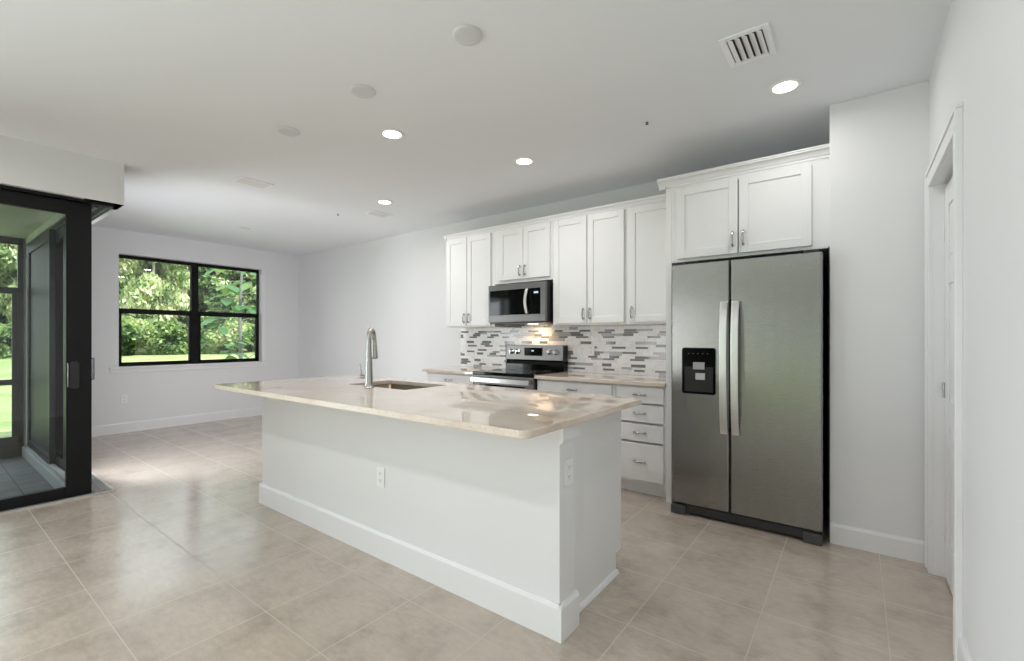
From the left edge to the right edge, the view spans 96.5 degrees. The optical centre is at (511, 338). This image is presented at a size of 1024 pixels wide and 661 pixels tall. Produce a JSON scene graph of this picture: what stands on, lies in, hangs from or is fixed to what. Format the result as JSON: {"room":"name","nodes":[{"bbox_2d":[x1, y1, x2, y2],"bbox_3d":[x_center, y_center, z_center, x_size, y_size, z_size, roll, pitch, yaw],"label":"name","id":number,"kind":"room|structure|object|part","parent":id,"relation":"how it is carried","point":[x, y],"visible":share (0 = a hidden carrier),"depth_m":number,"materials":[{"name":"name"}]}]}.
{"room":"kitchen","nodes":[
{"label":"kitchen","id":0,"kind":"room"},
{"bbox_2d":[0,135,123,244],"bbox_3d":[-6.013,-1.270,2.522,2.960,0.340,5.390,0,0,37],"label":"wall header","id":1,"kind":"structure","parent":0,"point":[24,164],"depth_m":3.50,"materials":[{"name":"white paint"}]},
{"bbox_2d":[0,184,113,244],"bbox_3d":[-6.048,-1.083,2.513,2.915,0.034,5.335,0,0,37],"label":"track","id":2,"kind":"object","parent":1,"relation":"attached to","point":[98,208],"visible":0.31,"depth_m":3.63,"materials":[{"name":"brown metal"}]},
{"bbox_2d":[24,226,298,443],"bbox_3d":[-4.756,-0.090,6.832,0.220,2.700,3.507,0,0,37],"label":"wall","id":3,"kind":"structure","parent":0,"point":[159,394],"depth_m":6.58,"materials":[{"name":"white paint"}]},
{"bbox_2d":[121,395,126,403],"bbox_3d":[-5.171,0.811,6.093,0.007,0.114,0.070,0,0,37],"label":"electrical outlet","id":4,"kind":"object","parent":3,"relation":"attached to","point":[123,397],"visible":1,"depth_m":6.09,"materials":[{"name":"white plastic"}]},
{"bbox_2d":[92,407,261,436],"bbox_3d":[-4.652,1.192,6.774,0.016,0.135,3.041,0,0,37],"label":"baseboard","id":5,"kind":"structure","parent":3,"relation":"attached to","point":[100,430],"depth_m":6.50,"materials":[{"name":"white paint"}]},
{"bbox_2d":[109,254,269,373],"bbox_3d":[-4.700,-0.330,6.819,0.205,1.590,2.035,0,0,37],"label":"window","id":6,"kind":"structure","parent":3,"relation":"in","point":[194,316],"depth_m":6.83,"materials":[{"name":"black"}]},
{"bbox_3d":[-5.034,-0.026,6.473,0.056,0.752,0.836,0,0,37],"label":"sash","id":7,"kind":"part","parent":6,"relation":"part of","materials":[{"name":"black metal"}]},
{"bbox_3d":[-4.696,0.423,6.816,0.195,0.084,2.035,0,0,37],"label":"sill","id":8,"kind":"part","parent":6,"relation":"part of","materials":[{"name":"white paint"}]},
{"bbox_3d":[-4.472,-0.026,7.219,0.056,0.752,0.848,0,0,37],"label":"sash","id":9,"kind":"part","parent":6,"relation":"part of","materials":[{"name":"black metal"}]},
{"bbox_2d":[0,0,951,255],"bbox_3d":[-2.752,-1.540,1.978,9.224,0.200,8.847,0,0,37],"label":"ceiling","id":10,"kind":"structure","parent":0,"point":[192,97],"depth_m":2.67,"materials":[{"name":"white paint"}]},
{"bbox_2d":[237,226,252,229],"bbox_3d":[-3.490,-1.437,5.976,0.178,0.006,0.178,0,0,37],"label":"recessed light","id":11,"kind":"object","parent":10,"relation":"in","point":[239,227],"visible":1,"depth_m":5.98,"materials":[{"name":"white plastic"}]},
{"bbox_2d":[231,176,273,189],"bbox_3d":[-2.397,-1.433,4.229,0.200,0.014,0.300,0,0,37],"label":"ceiling vent","id":12,"kind":"object","parent":10,"relation":"in","point":[242,180],"visible":1,"depth_m":4.21,"materials":[{"name":"white metal"}]},
{"bbox_2d":[277,126,299,136],"bbox_3d":[-1.550,-1.434,3.177,0.144,0.012,0.144,0,0,37],"label":"cover plate","id":13,"kind":"object","parent":10,"relation":"attached to","point":[285,130],"visible":1,"depth_m":3.16,"materials":[{"name":"white plastic"}]},
{"bbox_2d":[350,84,375,98],"bbox_3d":[-0.868,-1.434,2.663,0.144,0.012,0.144,0,0,37],"label":"cover plate","id":14,"kind":"object","parent":10,"relation":"attached to","point":[359,90],"visible":1,"depth_m":2.65,"materials":[{"name":"white plastic"}]},
{"bbox_2d":[365,210,392,217],"bbox_3d":[-1.544,-1.433,5.296,0.170,0.014,0.270,0,0,37],"label":"ceiling vent","id":15,"kind":"object","parent":10,"relation":"in","point":[373,212],"visible":1,"depth_m":5.27,"materials":[{"name":"white metal"}]},
{"bbox_2d":[376,199,392,204],"bbox_3d":[-1.345,-1.437,4.833,0.178,0.006,0.178,0,0,37],"label":"recessed light","id":16,"kind":"object","parent":10,"relation":"in","point":[382,201],"visible":1,"depth_m":4.83,"materials":[{"name":"white plastic"}]},
{"bbox_2d":[379,128,404,139],"bbox_3d":[-0.847,-1.437,3.225,0.178,0.006,0.178,0,0,37],"label":"recessed light","id":17,"kind":"object","parent":10,"relation":"in","point":[388,133],"visible":1,"depth_m":3.22,"materials":[{"name":"white plastic"}]},
{"bbox_2d":[452,24,482,45],"bbox_3d":[-0.211,-1.434,2.170,0.144,0.012,0.144,0,0,37],"label":"cover plate","id":18,"kind":"object","parent":10,"relation":"attached to","point":[467,35],"visible":1,"depth_m":2.16,"materials":[{"name":"white plastic"}]},
{"bbox_2d":[513,157,534,165],"bbox_3d":[0.099,-1.437,3.719,0.178,0.006,0.178,0,0,37],"label":"recessed light","id":19,"kind":"object","parent":10,"relation":"in","point":[523,161],"visible":1,"depth_m":3.71,"materials":[{"name":"white plastic"}]},
{"bbox_2d":[642,120,651,124],"bbox_3d":[0.899,-1.432,3.046,0.068,0.016,0.068,0,0,37],"label":"sprinkler","id":20,"kind":"object","parent":10,"relation":"attached to","point":[646,122],"visible":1,"depth_m":3.04,"materials":[{"name":"white plastic"}]},
{"bbox_2d":[718,22,776,67],"bbox_3d":[1.162,-1.433,2.252,0.215,0.014,0.275,0,0,37],"label":"ceiling vent","id":21,"kind":"object","parent":10,"relation":"in","point":[757,42],"visible":1,"depth_m":2.24,"materials":[{"name":"white metal"}]},
{"bbox_2d":[767,78,802,94],"bbox_3d":[1.562,-1.437,2.617,0.178,0.006,0.178,0,0,37],"label":"recessed light","id":22,"kind":"object","parent":10,"relation":"in","point":[785,86],"visible":1,"depth_m":2.61,"materials":[{"name":"white plastic"}]},
{"bbox_2d":[0,415,953,660],"bbox_3d":[-2.672,1.260,1.918,9.024,0.001,8.447,0,0,37],"label":"floor","id":23,"kind":"structure","parent":0,"point":[184,561],"depth_m":2.29,"materials":[{"name":"tile"}]},
{"bbox_2d":[0,463,115,514],"bbox_3d":[-6.039,1.252,2.511,2.932,0.016,5.342,0,0,37],"label":"floor track","id":24,"kind":"object","parent":23,"relation":"on","point":[99,486],"visible":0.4,"depth_m":3.65,"materials":[{"name":"silver metal"}]},
{"bbox_2d":[27,229,54,464],"bbox_3d":[-5.069,0.086,4.912,1.350,2.323,0.044,0,0,37],"label":"door","id":25,"kind":"structure","parent":24,"relation":"on","point":[40,252],"depth_m":4.84,"materials":[{"name":"glass"}]},
{"bbox_3d":[-5.069,-1.024,4.912,1.170,0.102,0.044,0,0,37],"label":"rail","id":26,"kind":"part","parent":25,"relation":"part of","materials":[{"name":"brown metal"}]},
{"bbox_3d":[-5.069,1.208,4.912,1.170,0.080,0.044,0,0,37],"label":"rail","id":27,"kind":"part","parent":25,"relation":"part of","materials":[{"name":"brown metal"}]},
{"bbox_3d":[-5.069,0.097,4.912,1.190,2.150,0.008,0,0,37],"label":"glass pane","id":28,"kind":"part","parent":25,"relation":"part of","materials":[{"name":"black"}]},
{"bbox_2d":[0,189,91,510],"bbox_3d":[-3.810,0.086,3.156,0.060,2.323,1.355,0,0,37],"label":"door","id":29,"kind":"structure","parent":24,"relation":"on","point":[78,216],"depth_m":3.61,"materials":[{"name":"brown metal"}]},
{"bbox_3d":[-3.816,-1.024,3.161,0.044,0.102,1.055,0,0,37],"label":"rail","id":30,"kind":"part","parent":29,"relation":"part of","materials":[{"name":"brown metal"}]},
{"bbox_3d":[-3.816,1.208,3.161,0.044,0.080,1.055,0,0,37],"label":"rail","id":31,"kind":"part","parent":29,"relation":"part of","materials":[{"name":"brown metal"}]},
{"bbox_3d":[-3.449,0.291,3.604,0.008,0.213,0.055,0,0,37],"label":"pull plate","id":32,"kind":"part","parent":29,"relation":"part of","materials":[{"name":"black plastic"}]},
{"bbox_2d":[92,358,94,379],"bbox_3d":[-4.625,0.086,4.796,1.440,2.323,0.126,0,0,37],"label":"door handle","id":33,"kind":"structure","parent":29,"relation":"attached to","point":[93,359],"depth_m":4.44,"materials":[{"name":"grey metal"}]},
{"bbox_2d":[55,224,64,469],"bbox_3d":[-4.814,0.086,4.786,1.550,2.323,0.044,0,0,37],"label":"door","id":34,"kind":"structure","parent":24,"relation":"on","point":[59,233],"depth_m":4.55,"materials":[{"name":"brown metal"}]},
{"bbox_3d":[-4.814,-1.024,4.786,1.400,0.102,0.044,0,0,37],"label":"rail","id":35,"kind":"part","parent":34,"relation":"part of","materials":[{"name":"brown metal"}]},
{"bbox_3d":[-4.814,1.208,4.786,1.400,0.080,0.044,0,0,37],"label":"rail","id":36,"kind":"part","parent":34,"relation":"part of","materials":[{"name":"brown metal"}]},
{"bbox_2d":[259,384,620,642],"bbox_3d":[-0.630,0.810,3.006,2.683,0.899,0.789,0,0,37],"label":"kitchen island","id":37,"kind":"object","parent":23,"relation":"on","point":[491,521],"visible":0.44,"depth_m":2.31,"materials":[{"name":"white paint"}]},
{"bbox_2d":[377,466,384,487],"bbox_3d":[-0.755,0.798,2.624,0.070,0.114,0.007,0,0,37],"label":"electrical outlet","id":38,"kind":"object","parent":37,"relation":"attached to","point":[380,471],"visible":1,"depth_m":2.62,"materials":[{"name":"white plastic"}]},
{"bbox_3d":[-0.821,1.185,2.753,2.681,0.150,0.155,0,0,37],"label":"baseboard","id":39,"kind":"part","parent":37,"relation":"part of","materials":[{"name":"white paint"}]},
{"bbox_2d":[214,375,641,438],"bbox_3d":[-0.709,0.345,2.877,2.735,0.030,1.109,0,0,37],"label":"island countertop","id":40,"kind":"structure","parent":37,"relation":"on","point":[518,413],"depth_m":2.38,"materials":[{"name":"stone"}]},
{"bbox_2d":[359,328,377,388],"bbox_3d":[-0.947,0.129,3.083,0.097,0.401,0.175,0,0,17],"label":"faucet","id":41,"kind":"object","parent":40,"relation":"on","point":[371,345],"visible":1,"depth_m":3.01,"materials":[{"name":"grey metal"}]},
{"bbox_3d":[-0.986,0.216,3.025,0.054,0.104,0.024,0,0,0],"label":"lever","id":42,"kind":"part","parent":41,"relation":"part of","materials":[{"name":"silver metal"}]},
{"bbox_3d":[-0.949,-0.021,3.087,0.029,0.101,0.152,0,0,-1],"label":"spout","id":43,"kind":"part","parent":41,"relation":"part of","materials":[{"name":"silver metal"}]},
{"bbox_2d":[373,384,426,389],"bbox_3d":[-0.819,0.462,3.259,0.644,0.203,0.394,0,0,37],"label":"sink","id":44,"kind":"object","parent":40,"relation":"in","point":[391,386],"visible":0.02,"depth_m":3.53,"materials":[{"name":"silver metal"}]},
{"bbox_2d":[564,457,572,486],"bbox_3d":[0.244,0.575,1.962,0.007,0.114,0.070,0,0,37],"label":"electrical outlet","id":45,"kind":"object","parent":37,"relation":"attached to","point":[568,463],"visible":1,"depth_m":1.95,"materials":[{"name":"white plastic"}]},
{"bbox_3d":[0.417,0.810,2.283,0.018,0.899,0.586,0,0,37],"label":"panel","id":46,"kind":"part","parent":37,"relation":"part of","materials":[{"name":"white paint"}]},
{"bbox_3d":[0.411,1.250,2.246,0.018,0.020,0.518,0,0,37],"label":"shoe moulding","id":47,"kind":"part","parent":37,"relation":"part of","materials":[{"name":"white paint"}]},
{"bbox_2d":[427,372,472,384],"bbox_3d":[-0.509,0.818,5.166,0.739,0.883,0.650,0,0,37],"label":"base cabinet","id":48,"kind":"object","parent":23,"relation":"on","point":[431,376],"visible":0.18,"depth_m":4.93,"materials":[{"name":"white paint"}]},
{"bbox_2d":[422,366,503,374],"bbox_3d":[-0.520,0.361,5.175,0.766,0.030,0.630,0,0,37],"label":"countertop","id":49,"kind":"structure","parent":48,"relation":"on","point":[457,369],"depth_m":5.04,"materials":[{"name":"stone"}]},
{"bbox_2d":[470,345,567,389],"bbox_3d":[0.069,0.667,4.687,0.755,1.186,0.695,0,0,37],"label":"range","id":50,"kind":"object","parent":23,"relation":"on","point":[523,362],"visible":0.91,"depth_m":4.72,"materials":[{"name":"silver metal"}]},
{"bbox_3d":[-0.121,0.415,4.434,0.715,0.047,0.063,0,0,37],"label":"oven handle","id":51,"kind":"part","parent":50,"relation":"part of","materials":[{"name":"silver metal"}]},
{"bbox_3d":[-0.093,0.690,4.471,0.755,0.640,0.030,0,0,37],"label":"oven door","id":52,"kind":"part","parent":50,"relation":"part of","materials":[{"name":"silver metal"}]},
{"bbox_2d":[473,368,563,377],"bbox_3d":[0.065,0.353,4.682,0.755,0.030,0.564,0,0,37],"label":"cooktop","id":53,"kind":"object","parent":50,"relation":"in","point":[506,372],"depth_m":4.60,"materials":[{"name":"black glass"}]},
{"bbox_3d":[0.251,0.155,4.933,0.737,0.158,0.084,0,0,37],"label":"control panel","id":54,"kind":"part","parent":50,"relation":"part of","materials":[{"name":"silver metal"}]},
{"bbox_2d":[537,379,615,395],"bbox_3d":[0.708,0.818,4.249,0.780,0.883,0.650,0,0,37],"label":"base cabinet","id":55,"kind":"object","parent":23,"relation":"on","point":[606,389],"visible":0.12,"depth_m":3.99,"materials":[{"name":"white paint"}]},
{"bbox_2d":[534,372,665,386],"bbox_3d":[0.879,0.361,4.121,1.212,0.030,0.630,0,0,37],"label":"countertop","id":56,"kind":"structure","parent":55,"relation":"on","point":[642,380],"depth_m":4.02,"materials":[{"name":"stone"}]},
{"bbox_2d":[616,384,665,497],"bbox_3d":[1.192,0.818,3.884,0.428,0.883,0.650,0,0,37],"label":"base cabinet","id":57,"kind":"object","parent":23,"relation":"on","point":[643,426],"visible":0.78,"depth_m":3.64,"materials":[{"name":"white paint"}]},
{"bbox_3d":[1.027,0.455,3.660,0.380,0.126,0.020,0,0,37],"label":"drawer","id":58,"kind":"part","parent":57,"relation":"part of","materials":[{"name":"white paint"}]},
{"bbox_3d":[1.027,0.988,3.660,0.380,0.293,0.020,0,0,37],"label":"drawer","id":59,"kind":"part","parent":57,"relation":"part of","materials":[{"name":"white paint"}]},
{"bbox_3d":[1.027,0.756,3.660,0.380,0.136,0.020,0,0,37],"label":"drawer","id":60,"kind":"part","parent":57,"relation":"part of","materials":[{"name":"white paint"}]},
{"bbox_3d":[1.027,0.602,3.660,0.380,0.136,0.020,0,0,37],"label":"drawer","id":61,"kind":"part","parent":57,"relation":"part of","materials":[{"name":"white paint"}]},
{"bbox_2d":[666,157,829,502],"bbox_3d":[1.768,0.055,3.430,1.035,2.410,0.682,0,0,37],"label":"tall cabinet","id":62,"kind":"object","parent":23,"relation":"on","point":[783,210],"visible":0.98,"depth_m":3.17,"materials":[{"name":"white paint"}]},
{"bbox_2d":[443,143,829,240],"bbox_3d":[0.696,-1.181,4.243,3.726,0.070,0.675,0,0,37],"label":"crown molding","id":63,"kind":"structure","parent":62,"relation":"on","point":[821,151],"depth_m":3.37,"materials":[{"name":"white paint"}]},
{"bbox_3d":[1.389,0.055,3.752,0.042,2.410,0.623,0,0,37],"label":"panel","id":64,"kind":"part","parent":62,"relation":"part of","materials":[{"name":"white paint"}]},
{"bbox_3d":[1.414,-0.860,3.328,0.419,0.529,0.020,0,0,37],"label":"cabinet door","id":65,"kind":"part","parent":62,"relation":"part of","materials":[{"name":"white paint"}]},
{"bbox_3d":[1.540,-0.695,3.197,0.016,0.112,0.037,0,0,37],"label":"handle","id":66,"kind":"part","parent":62,"relation":"part of","materials":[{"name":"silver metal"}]},
{"bbox_3d":[1.595,-0.695,3.156,0.016,0.112,0.037,0,0,37],"label":"handle","id":67,"kind":"part","parent":62,"relation":"part of","materials":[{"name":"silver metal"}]},
{"bbox_3d":[1.758,-0.860,3.069,0.426,0.529,0.020,0,0,37],"label":"cabinet door","id":68,"kind":"part","parent":62,"relation":"part of","materials":[{"name":"white paint"}]},
{"bbox_2d":[823,247,829,536],"bbox_3d":[1.760,0.335,3.382,0.992,1.810,0.600,0,0,37],"label":"side panel","id":69,"kind":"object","parent":62,"relation":"attached to","point":[826,262],"depth_m":3.33,"materials":[{"name":"black metal"}]},
{"bbox_2d":[671,249,826,545],"bbox_3d":[1.704,0.358,3.288,0.908,1.803,0.768,0,0,37],"label":"refrigerator","id":70,"kind":"object","parent":23,"relation":"on","point":[749,335],"visible":1,"depth_m":2.99,"materials":[{"name":"silver metal"}]},
{"bbox_3d":[1.327,0.325,3.220,0.388,1.700,0.070,0,0,37],"label":"freezer door","id":71,"kind":"part","parent":70,"relation":"part of","materials":[{"name":"silver metal"}]},
{"bbox_3d":[1.419,0.199,3.065,0.046,0.894,0.070,0,0,37],"label":"door handle","id":72,"kind":"part","parent":70,"relation":"part of","materials":[{"name":"silver metal"}]},
{"bbox_3d":[1.475,0.199,3.023,0.046,0.894,0.070,0,0,37],"label":"door handle","id":73,"kind":"part","parent":70,"relation":"part of","materials":[{"name":"silver metal"}]},
{"bbox_3d":[1.692,0.325,2.944,0.513,1.700,0.070,0,0,37],"label":"fresh food door","id":74,"kind":"part","parent":70,"relation":"part of","materials":[{"name":"silver metal"}]},
{"bbox_2d":[299,181,665,380],"bbox_3d":[-0.150,-0.090,5.431,9.224,2.700,0.200,0,0,37],"label":"wall","id":75,"kind":"structure","parent":0,"point":[394,286],"depth_m":6.51,"materials":[{"name":"white paint"}]},
{"bbox_2d":[446,232,512,327],"bbox_3d":[-0.393,-0.637,5.241,0.733,1.027,0.390,0,0,37],"label":"upper cabinet","id":76,"kind":"object","parent":75,"relation":"attached to","point":[470,260],"visible":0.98,"depth_m":5.10,"materials":[{"name":"white paint"}]},
{"bbox_3d":[-0.632,-0.637,5.236,0.318,0.997,0.020,0,0,37],"label":"door","id":77,"kind":"part","parent":76,"relation":"part of","materials":[{"name":"white paint"}]},
{"bbox_3d":[-0.363,-0.637,5.033,0.339,0.997,0.020,0,0,37],"label":"door","id":78,"kind":"part","parent":76,"relation":"part of","materials":[{"name":"white paint"}]},
{"bbox_2d":[495,221,552,284],"bbox_3d":[0.192,-0.863,4.800,0.728,0.575,0.390,0,0,37],"label":"upper cabinet","id":79,"kind":"object","parent":75,"relation":"attached to","point":[524,254],"visible":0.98,"depth_m":4.65,"materials":[{"name":"white paint"}]},
{"bbox_3d":[-0.012,-0.872,4.768,0.314,0.527,0.020,0,0,37],"label":"door","id":80,"kind":"part","parent":79,"relation":"part of","materials":[{"name":"white paint"}]},
{"bbox_2d":[489,281,552,324],"bbox_3d":[0.149,-0.350,4.757,0.708,0.401,0.473,0,0,37],"label":"microwave","id":81,"kind":"object","parent":79,"relation":"attached to","point":[530,302],"visible":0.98,"depth_m":4.57,"materials":[{"name":"silver metal"}]},
{"bbox_3d":[0.136,-0.366,4.498,0.032,0.247,0.044,0,0,37],"label":"door handle","id":82,"kind":"part","parent":81,"relation":"part of","materials":[{"name":"silver metal"}]},
{"bbox_3d":[0.223,-0.365,4.485,0.153,0.255,0.028,0,0,37],"label":"control panel","id":83,"kind":"part","parent":81,"relation":"part of","materials":[{"name":"black glass"}]},
{"bbox_3d":[0.246,-0.872,4.574,0.319,0.527,0.020,0,0,37],"label":"door","id":84,"kind":"part","parent":79,"relation":"part of","materials":[{"name":"white paint"}]},
{"bbox_2d":[461,324,665,375],"bbox_3d":[0.462,0.067,4.837,2.742,0.556,0.010,0,0,37],"label":"backsplash","id":85,"kind":"structure","parent":75,"relation":"attached to","point":[619,349],"depth_m":4.62,"materials":[{"name":"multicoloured tile"}]},
{"bbox_2d":[461,344,465,352],"bbox_3d":[-0.597,0.130,5.625,0.070,0.114,0.007,0,0,37],"label":"electrical outlet","id":86,"kind":"object","parent":85,"relation":"attached to","point":[463,346],"visible":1,"depth_m":5.62,"materials":[{"name":"white plastic"}]},
{"bbox_2d":[588,344,594,355],"bbox_3d":[0.794,0.120,4.576,0.070,0.114,0.007,0,0,37],"label":"electrical outlet","id":87,"kind":"object","parent":85,"relation":"attached to","point":[591,347],"visible":1,"depth_m":4.57,"materials":[{"name":"white plastic"}]},
{"bbox_2d":[553,208,632,325],"bbox_3d":[0.786,-0.637,4.352,0.758,1.027,0.390,0,0,37],"label":"upper cabinet","id":88,"kind":"object","parent":75,"relation":"attached to","point":[590,251],"visible":0.98,"depth_m":4.20,"materials":[{"name":"white paint"}]},
{"bbox_3d":[0.552,-0.638,4.343,0.358,0.995,0.020,0,0,37],"label":"door","id":89,"kind":"part","parent":88,"relation":"part of","materials":[{"name":"white paint"}]},
{"bbox_3d":[0.844,-0.638,4.124,0.356,0.995,0.020,0,0,37],"label":"door","id":90,"kind":"part","parent":88,"relation":"part of","materials":[{"name":"white paint"}]},
{"bbox_2d":[627,201,665,324],"bbox_3d":[1.266,-0.637,3.991,0.438,1.027,0.390,0,0,37],"label":"upper cabinet","id":91,"kind":"object","parent":75,"relation":"attached to","point":[646,223],"visible":0.62,"depth_m":3.89,"materials":[{"name":"white paint"}]},
{"bbox_2d":[830,80,928,540],"bbox_3d":[2.718,-0.090,2.700,1.357,2.700,0.710,0,0,37],"label":"wall","id":92,"kind":"structure","parent":0,"point":[879,142],"depth_m":2.68,"materials":[{"name":"white paint"}]},
{"bbox_2d":[830,522,924,563],"bbox_3d":[2.141,1.199,2.680,0.454,0.122,0.016,0,0,37],"label":"baseboard","id":93,"kind":"structure","parent":92,"relation":"attached to","point":[895,546],"depth_m":2.67,"materials":[{"name":"white paint"}]},
{"bbox_2d":[929,0,1023,660],"bbox_3d":[0.055,-0.090,-0.582,0.140,2.700,7.737,0,0,37],"label":"wall","id":94,"kind":"structure","parent":0,"point":[979,61],"depth_m":1.39,"materials":[{"name":"white paint"}]},
{"bbox_2d":[925,101,962,660],"bbox_3d":[2.055,0.178,2.091,0.163,2.163,0.973,0,0,37],"label":"trim","id":95,"kind":"structure","parent":94,"relation":"attached to","point":[946,162],"depth_m":2.41,"materials":[{"name":"white paint"}]},
{"bbox_2d":[943,176,952,595],"bbox_3d":[2.061,0.230,2.096,0.044,2.035,0.752,0,0,37],"label":"door","id":96,"kind":"structure","parent":94,"relation":"in","point":[948,227],"depth_m":2.31,"materials":[{"name":"white paint"}]},
{"bbox_2d":[957,633,972,660],"bbox_3d":[-0.313,1.192,-0.941,0.016,0.135,6.720,0,0,37],"label":"baseboard","id":97,"kind":"structure","parent":94,"relation":"attached to","point":[963,653],"depth_m":1.68,"materials":[{"name":"white paint"}]},
{"label":"outside","id":98,"kind":"structure","parent":0,"visible":0},
{"bbox_2d":[0,347,254,437],"bbox_3d":[-17.662,0.995,16.441,72.000,0.970,85.000,0,0,37],"label":"lawn","id":99,"kind":"structure","parent":98,"point":[141,355],"depth_m":19.25,"materials":[{"name":"green plant"}]},
{"bbox_2d":[0,322,10,358],"bbox_3d":[-25.313,0.074,21.112,2.833,2.153,3.120,0,0,-26],"label":"shrub","id":100,"kind":"object","parent":99,"relation":"on","point":[4,351],"visible":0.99,"depth_m":21.86,"materials":[{"name":"green plant"}]},
{"bbox_2d":[4,322,11,351],"bbox_3d":[-24.325,-0.025,23.634,3.449,2.380,3.131,0,0,1],"label":"shrub","id":101,"kind":"object","parent":99,"relation":"on","point":[8,339],"visible":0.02,"depth_m":22.63,"materials":[{"name":"green plant"}]},
{"bbox_2d":[0,243,16,323],"bbox_3d":[-27.558,-3.541,26.248,5.021,8.820,4.630,0,0,35],"label":"cypress tree","id":102,"kind":"object","parent":99,"relation":"on","point":[8,253],"visible":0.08,"depth_m":24.79,"materials":[{"name":"green plant"}]},
{"bbox_2d":[0,276,16,323],"bbox_3d":[-35.165,-5.926,30.240,9.936,14.057,8.919,0,0,-10],"label":"evergreen tree","id":103,"kind":"object","parent":99,"relation":"on","point":[3,319],"visible":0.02,"depth_m":28.65,"materials":[{"name":"green plant"}]},
{"bbox_2d":[122,315,155,355],"bbox_3d":[-22.083,-0.125,25.307,3.430,2.606,3.777,0,0,28],"label":"shrub","id":104,"kind":"object","parent":99,"relation":"on","point":[133,329],"visible":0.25,"depth_m":25.56,"materials":[{"name":"green plant"}]},
{"bbox_2d":[119,258,189,321],"bbox_3d":[-23.001,-3.348,29.379,4.850,8.519,4.472,0,0,31],"label":"cypress tree","id":105,"kind":"object","parent":99,"relation":"on","point":[142,284],"visible":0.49,"depth_m":28.16,"materials":[{"name":"green plant"}]},
{"bbox_2d":[138,320,187,354],"bbox_3d":[-20.927,-0.026,27.635,2.982,2.266,3.285,0,0,37],"label":"shrub","id":106,"kind":"object","parent":99,"relation":"on","point":[170,338],"visible":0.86,"depth_m":26.93,"materials":[{"name":"green plant"}]},
{"bbox_2d":[119,266,219,327],"bbox_3d":[-29.097,-5.926,37.195,9.936,14.057,8.919,0,0,-36],"label":"evergreen tree","id":107,"kind":"object","parent":99,"relation":"on","point":[199,268],"visible":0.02,"depth_m":37.34,"materials":[{"name":"green plant"}]},
{"bbox_2d":[179,267,255,321],"bbox_3d":[-21.341,-3.926,33.137,6.233,9.635,5.920,0,0,-20],"label":"broadleaf tree","id":108,"kind":"object","parent":99,"relation":"on","point":[205,293],"visible":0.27,"depth_m":31.76,"materials":[{"name":"green plant"}]},
{"bbox_2d":[186,268,255,358],"bbox_3d":[-5.972,-0.352,10.030,1.766,3.603,1.853,0,0,37],"label":"sapling","id":109,"kind":"object","parent":99,"relation":"on","point":[243,286],"visible":0.38,"depth_m":9.82,"materials":[{"name":"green plant"}]},
{"bbox_2d":[201,316,254,353],"bbox_3d":[-18.575,-0.224,29.789,3.728,2.833,4.106,0,0,-35],"label":"shrub","id":110,"kind":"object","parent":99,"relation":"on","point":[216,342],"visible":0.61,"depth_m":28.52,"materials":[{"name":"green plant"}]},
{"bbox_2d":[230,278,253,322],"bbox_3d":[-25.328,-5.926,42.370,8.919,14.057,9.936,0,0,-25],"label":"evergreen tree","id":111,"kind":"object","parent":99,"relation":"on","point":[232,279],"visible":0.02,"depth_m":40.21,"materials":[{"name":"green plant"}]},
{"bbox_2d":[243,340,254,351],"bbox_3d":[-17.746,0.173,32.516,2.792,1.926,2.535,0,0,-8],"label":"shrub","id":112,"kind":"object","parent":99,"relation":"on","point":[250,348],"visible":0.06,"depth_m":31.60,"materials":[{"name":"green plant"}]},
{"bbox_2d":[248,272,255,323],"bbox_3d":[-18.998,-3.533,37.192,5.021,8.820,4.630,0,0,19],"label":"cypress tree","id":113,"kind":"object","parent":99,"relation":"on","point":[254,283],"visible":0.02,"depth_m":35.97,"materials":[{"name":"green plant"}]},
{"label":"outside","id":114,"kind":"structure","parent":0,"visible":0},
{"bbox_2d":[0,204,55,238],"bbox_3d":[-6.301,-1.230,2.588,3.020,0.120,5.150,0,0,37],"label":"ceiling","id":115,"kind":"structure","parent":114,"point":[15,222],"depth_m":4.55,"materials":[{"name":"grey paint"}]},
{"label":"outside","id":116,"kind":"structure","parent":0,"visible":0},
{"bbox_2d":[0,456,53,498],"bbox_3d":[-6.273,1.430,2.592,3.060,0.100,5.190,0,0,37],"label":"floor","id":117,"kind":"structure","parent":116,"point":[18,476],"depth_m":4.46,"materials":[{"name":"grey tile"}]},
{"bbox_2d":[0,236,23,458],"bbox_3d":[-7.281,0.105,3.382,0.050,2.550,5.038,0,0,37],"label":"screen enclosure","id":118,"kind":"object","parent":117,"relation":"on","point":[11,446],"visible":0.91,"depth_m":5.34,"materials":[{"name":"brown metal"}]},
{"bbox_2d":[24,238,25,445],"bbox_3d":[-5.769,0.105,5.404,0.120,2.550,0.012,0,0,37],"label":"post","id":119,"kind":"object","parent":117,"relation":"on","point":[24,238],"visible":0.43,"depth_m":5.37,"materials":[{"name":"black metal"}]},
{"bbox_2d":[22,444,64,488],"bbox_3d":[-6.111,1.310,2.558,2.760,0.140,5.330,0,0,37],"label":"curb","id":120,"kind":"object","parent":117,"relation":"on","point":[55,476],"visible":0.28,"depth_m":4.48,"materials":[{"name":"grey paint"}]}
]}

